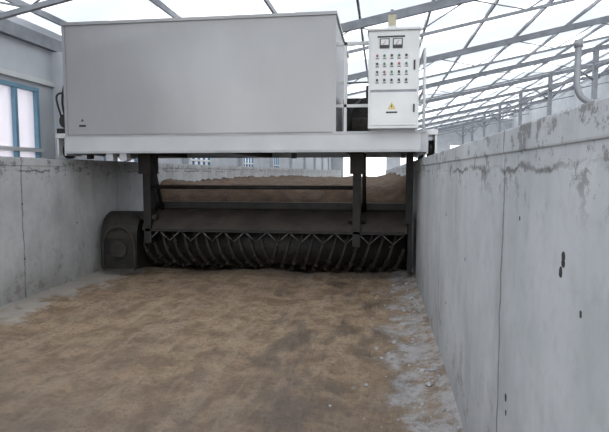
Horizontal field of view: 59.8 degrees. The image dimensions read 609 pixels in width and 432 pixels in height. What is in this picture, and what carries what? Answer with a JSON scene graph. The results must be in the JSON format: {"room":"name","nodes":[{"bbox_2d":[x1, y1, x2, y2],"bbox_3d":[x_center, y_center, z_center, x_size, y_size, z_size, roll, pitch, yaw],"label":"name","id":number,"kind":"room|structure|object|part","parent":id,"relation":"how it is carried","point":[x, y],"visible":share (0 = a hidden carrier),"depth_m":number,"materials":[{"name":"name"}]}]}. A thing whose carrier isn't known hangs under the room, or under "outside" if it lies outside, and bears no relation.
{"room":"waste facility","nodes":[
{"label":"waste facility","id":0,"kind":"room"},
{"bbox_2d":[0,9,331,169],"bbox_3d":[-1.526,-2.753,29.389,0.200,4.170,66.000,1,5,8],"label":"wall","id":1,"kind":"structure","parent":0,"point":[16,55],"depth_m":8.87,"materials":[{"name":"white paint"}]},
{"bbox_2d":[0,79,43,157],"bbox_3d":[-4.613,-1.255,7.453,0.130,1.470,2.800,1,5,8],"label":"window","id":2,"kind":"structure","parent":1,"relation":"in","point":[20,135],"depth_m":8.34,"materials":[{"name":"glass"},{"name":"blue painted metal"}]},
{"bbox_2d":[104,156,137,161],"bbox_3d":[-3.988,-1.615,11.793,0.130,1.470,2.100,1,5,8],"label":"window","id":3,"kind":"structure","parent":1,"relation":"in","point":[118,159],"depth_m":12.03,"materials":[{"name":"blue glass"}]},
{"bbox_2d":[0,19,330,169],"bbox_3d":[-1.285,-2.716,29.727,0.178,4.000,66.730,1,5,8],"label":"trim","id":4,"kind":"structure","parent":1,"relation":"attached to","point":[7,27],"depth_m":8.97,"materials":[{"name":"metal"}]},
{"bbox_2d":[191,158,210,164],"bbox_3d":[-3.307,-2.008,16.529,0.130,1.470,2.100,1,5,8],"label":"window","id":5,"kind":"structure","parent":1,"relation":"in","point":[200,161],"depth_m":16.75,"materials":[{"name":"blue glass"}]},
{"bbox_2d":[244,158,253,166],"bbox_3d":[-2.455,-2.498,22.447,0.130,1.470,2.100,1,5,8],"label":"window","id":6,"kind":"structure","parent":1,"relation":"in","point":[248,162],"depth_m":22.85,"materials":[{"name":"blue glass"}]},
{"bbox_2d":[274,158,278,167],"bbox_3d":[-1.604,-2.989,28.366,0.130,1.470,2.100,1,5,8],"label":"window","id":7,"kind":"structure","parent":1,"relation":"in","point":[276,160],"depth_m":28.82,"materials":[{"name":"blue glass"}]},
{"bbox_2d":[0,156,340,306],"bbox_3d":[-0.453,-1.641,29.326,0.308,1.965,62.000,1,5,8],"label":"wall","id":8,"kind":"structure","parent":0,"point":[53,212],"depth_m":7.50,"materials":[{"name":"concrete"}]},
{"bbox_2d":[0,263,464,431],"bbox_3d":[-1.411,1.292,4.162,5.000,0.183,11.600,1,5,8],"label":"floor","id":9,"kind":"structure","parent":0,"point":[156,347],"depth_m":4.83,"materials":[{"name":"soil"}]},
{"bbox_2d":[55,11,437,273],"bbox_3d":[-0.802,-0.958,8.447,5.480,3.606,2.685,1,5,8],"label":"machine","id":10,"kind":"object","parent":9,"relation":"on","point":[273,85],"visible":1,"depth_m":7.30,"materials":[{"name":"metal"}]},
{"bbox_3d":[-3.476,-1.599,7.879,0.332,0.766,0.580,1,5,8],"label":"drive motor","id":11,"kind":"part","parent":10,"relation":"part of","materials":[{"name":"metal"}]},
{"bbox_3d":[-2.381,-0.227,8.489,0.260,1.510,0.790,1,5,8],"label":"lift arm","id":12,"kind":"part","parent":10,"relation":"part of","materials":[{"name":"metal"}]},
{"bbox_3d":[-0.785,-1.034,8.418,5.160,0.350,2.645,1,5,8],"label":"chassis frame","id":13,"kind":"part","parent":10,"relation":"part of","materials":[{"name":"paint"}]},
{"bbox_3d":[0.807,-0.190,8.034,0.260,1.510,0.790,1,5,8],"label":"lift arm","id":14,"kind":"part","parent":10,"relation":"part of","materials":[{"name":"metal"}]},
{"bbox_3d":[1.153,-1.783,8.074,1.159,1.200,2.485,1,5,8],"label":"handrail","id":15,"kind":"part","parent":10,"relation":"part of","materials":[{"name":"white metal"}]},
{"bbox_2d":[367,9,420,130],"bbox_3d":[1.137,-1.857,6.776,0.660,1.519,0.344,1,5,8],"label":"cabinet","id":16,"kind":"object","parent":10,"relation":"on","point":[394,52],"visible":1,"depth_m":6.64,"materials":[{"name":"white metal"}]},
{"bbox_3d":[1.089,-1.954,6.612,0.400,0.582,0.022,1,5,8],"label":"instrument panel","id":17,"kind":"part","parent":16,"relation":"part of","materials":[{"name":"white metal"}]},
{"bbox_3d":[1.569,-0.063,8.076,0.100,1.770,0.910,1,5,8],"label":"plate","id":18,"kind":"part","parent":10,"relation":"part of","materials":[{"name":"metal"}]},
{"bbox_2d":[160,172,405,202],"bbox_3d":[0.800,-0.846,19.455,4.960,1.534,21.250,1,5,8],"label":"heap","id":19,"kind":"object","parent":9,"relation":"on","point":[390,187],"visible":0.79,"depth_m":10.53,"materials":[{"name":"brown soil"}]},
{"bbox_2d":[329,280,458,431],"bbox_3d":[0.769,1.208,4.929,0.847,0.117,6.083,1,5,8],"label":"rubble","id":20,"kind":"object","parent":9,"relation":"on","point":[436,367],"visible":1,"depth_m":4.61,"materials":[{"name":"grey stone"}]},
{"bbox_2d":[0,0,608,129],"bbox_3d":[8.274,-6.768,27.646,20.400,4.080,66.000,1,5,8],"label":"ceiling","id":21,"kind":"structure","parent":0,"point":[559,15],"depth_m":15.30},
{"bbox_2d":[0,0,608,135],"bbox_3d":[8.274,-6.314,27.683,19.635,4.729,66.000,1,5,8],"label":"roof frame","id":22,"kind":"object","parent":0,"point":[35,8],"visible":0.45,"depth_m":17.11,"materials":[{"name":"metal"}]},
{"bbox_2d":[332,118,510,176],"bbox_3d":[12.830,-7.231,59.491,19.600,8.120,0.200,1,5,8],"label":"wall","id":23,"kind":"structure","parent":0,"point":[444,141],"depth_m":58.74,"materials":[{"name":"white paint"}]},
{"bbox_2d":[386,95,608,431],"bbox_3d":[4.785,-1.582,28.578,0.308,1.970,62.000,1,5,8],"label":"wall","id":24,"kind":"structure","parent":0,"point":[510,261],"depth_m":1.98,"materials":[{"name":"concrete"}]},
{"bbox_2d":[510,71,608,127],"bbox_3d":[18.091,-4.484,26.549,0.200,8.090,66.250,1,5,8],"label":"wall","id":25,"kind":"structure","parent":0,"point":[559,105],"depth_m":41.42,"materials":[{"name":"white paint"}]},
{"bbox_3d":[8.714,-0.840,32.635,36.000,0.180,83.000,1,5,8],"label":"ground","id":26,"kind":"structure","parent":0,"visible":0},
{"bbox_2d":[456,126,469,144],"bbox_3d":[17.230,-6.424,57.810,1.654,6.790,0.280,1,5,8],"label":"steel column","id":27,"kind":"structure","parent":26,"relation":"on","point":[463,135],"depth_m":57.54,"materials":[{"name":"grey metal"}]},
{"bbox_2d":[464,120,480,141],"bbox_3d":[16.379,-5.933,51.891,1.654,6.790,0.280,1,5,8],"label":"steel column","id":28,"kind":"structure","parent":26,"relation":"on","point":[472,123],"depth_m":51.65,"materials":[{"name":"grey metal"}]},
{"bbox_2d":[475,115,493,136],"bbox_3d":[15.527,-5.442,45.972,1.654,6.790,0.280,1,5,8],"label":"steel column","id":29,"kind":"structure","parent":26,"relation":"on","point":[484,116],"depth_m":45.70,"materials":[{"name":"grey metal"}]},
{"bbox_2d":[489,105,510,131],"bbox_3d":[14.675,-4.952,40.053,1.654,6.790,0.280,1,5,8],"label":"steel column","id":30,"kind":"structure","parent":26,"relation":"on","point":[499,107],"depth_m":39.81,"materials":[{"name":"grey metal"}]},
{"bbox_2d":[507,93,532,125],"bbox_3d":[13.824,-4.461,34.134,1.654,6.790,0.280,1,5,8],"label":"steel column","id":31,"kind":"structure","parent":26,"relation":"on","point":[520,110],"depth_m":33.87,"materials":[{"name":"grey metal"}]},
{"bbox_2d":[534,76,565,115],"bbox_3d":[12.972,-3.970,28.215,1.654,6.790,0.280,1,5,8],"label":"steel column","id":32,"kind":"structure","parent":26,"relation":"on","point":[549,97],"depth_m":27.96,"materials":[{"name":"grey metal"}]},
{"bbox_2d":[573,39,593,102],"bbox_3d":[2.144,0.113,3.786,0.514,2.690,0.058,1,5,8],"label":"pipe","id":33,"kind":"object","parent":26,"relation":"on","point":[578,44],"visible":0.86,"depth_m":3.71,"materials":[{"name":"metal"}]},
{"bbox_2d":[581,50,608,99],"bbox_3d":[12.120,-3.479,22.296,1.654,6.790,0.280,1,5,8],"label":"steel column","id":34,"kind":"structure","parent":26,"relation":"on","point":[594,88],"depth_m":22.04,"materials":[{"name":"grey metal"}]},
{"bbox_3d":[9.566,-2.007,4.539,1.654,6.790,0.280,1,5,8],"label":"steel column","id":35,"kind":"structure","parent":0,"visible":0},
{"bbox_2d":[463,58,608,131],"bbox_3d":[12.969,-6.686,27.991,0.100,0.140,60.000,1,5,8],"label":"beam","id":36,"kind":"structure","parent":35,"relation":"attached to","point":[606,61],"depth_m":28.26,"materials":[{"name":"metal"}]}
]}

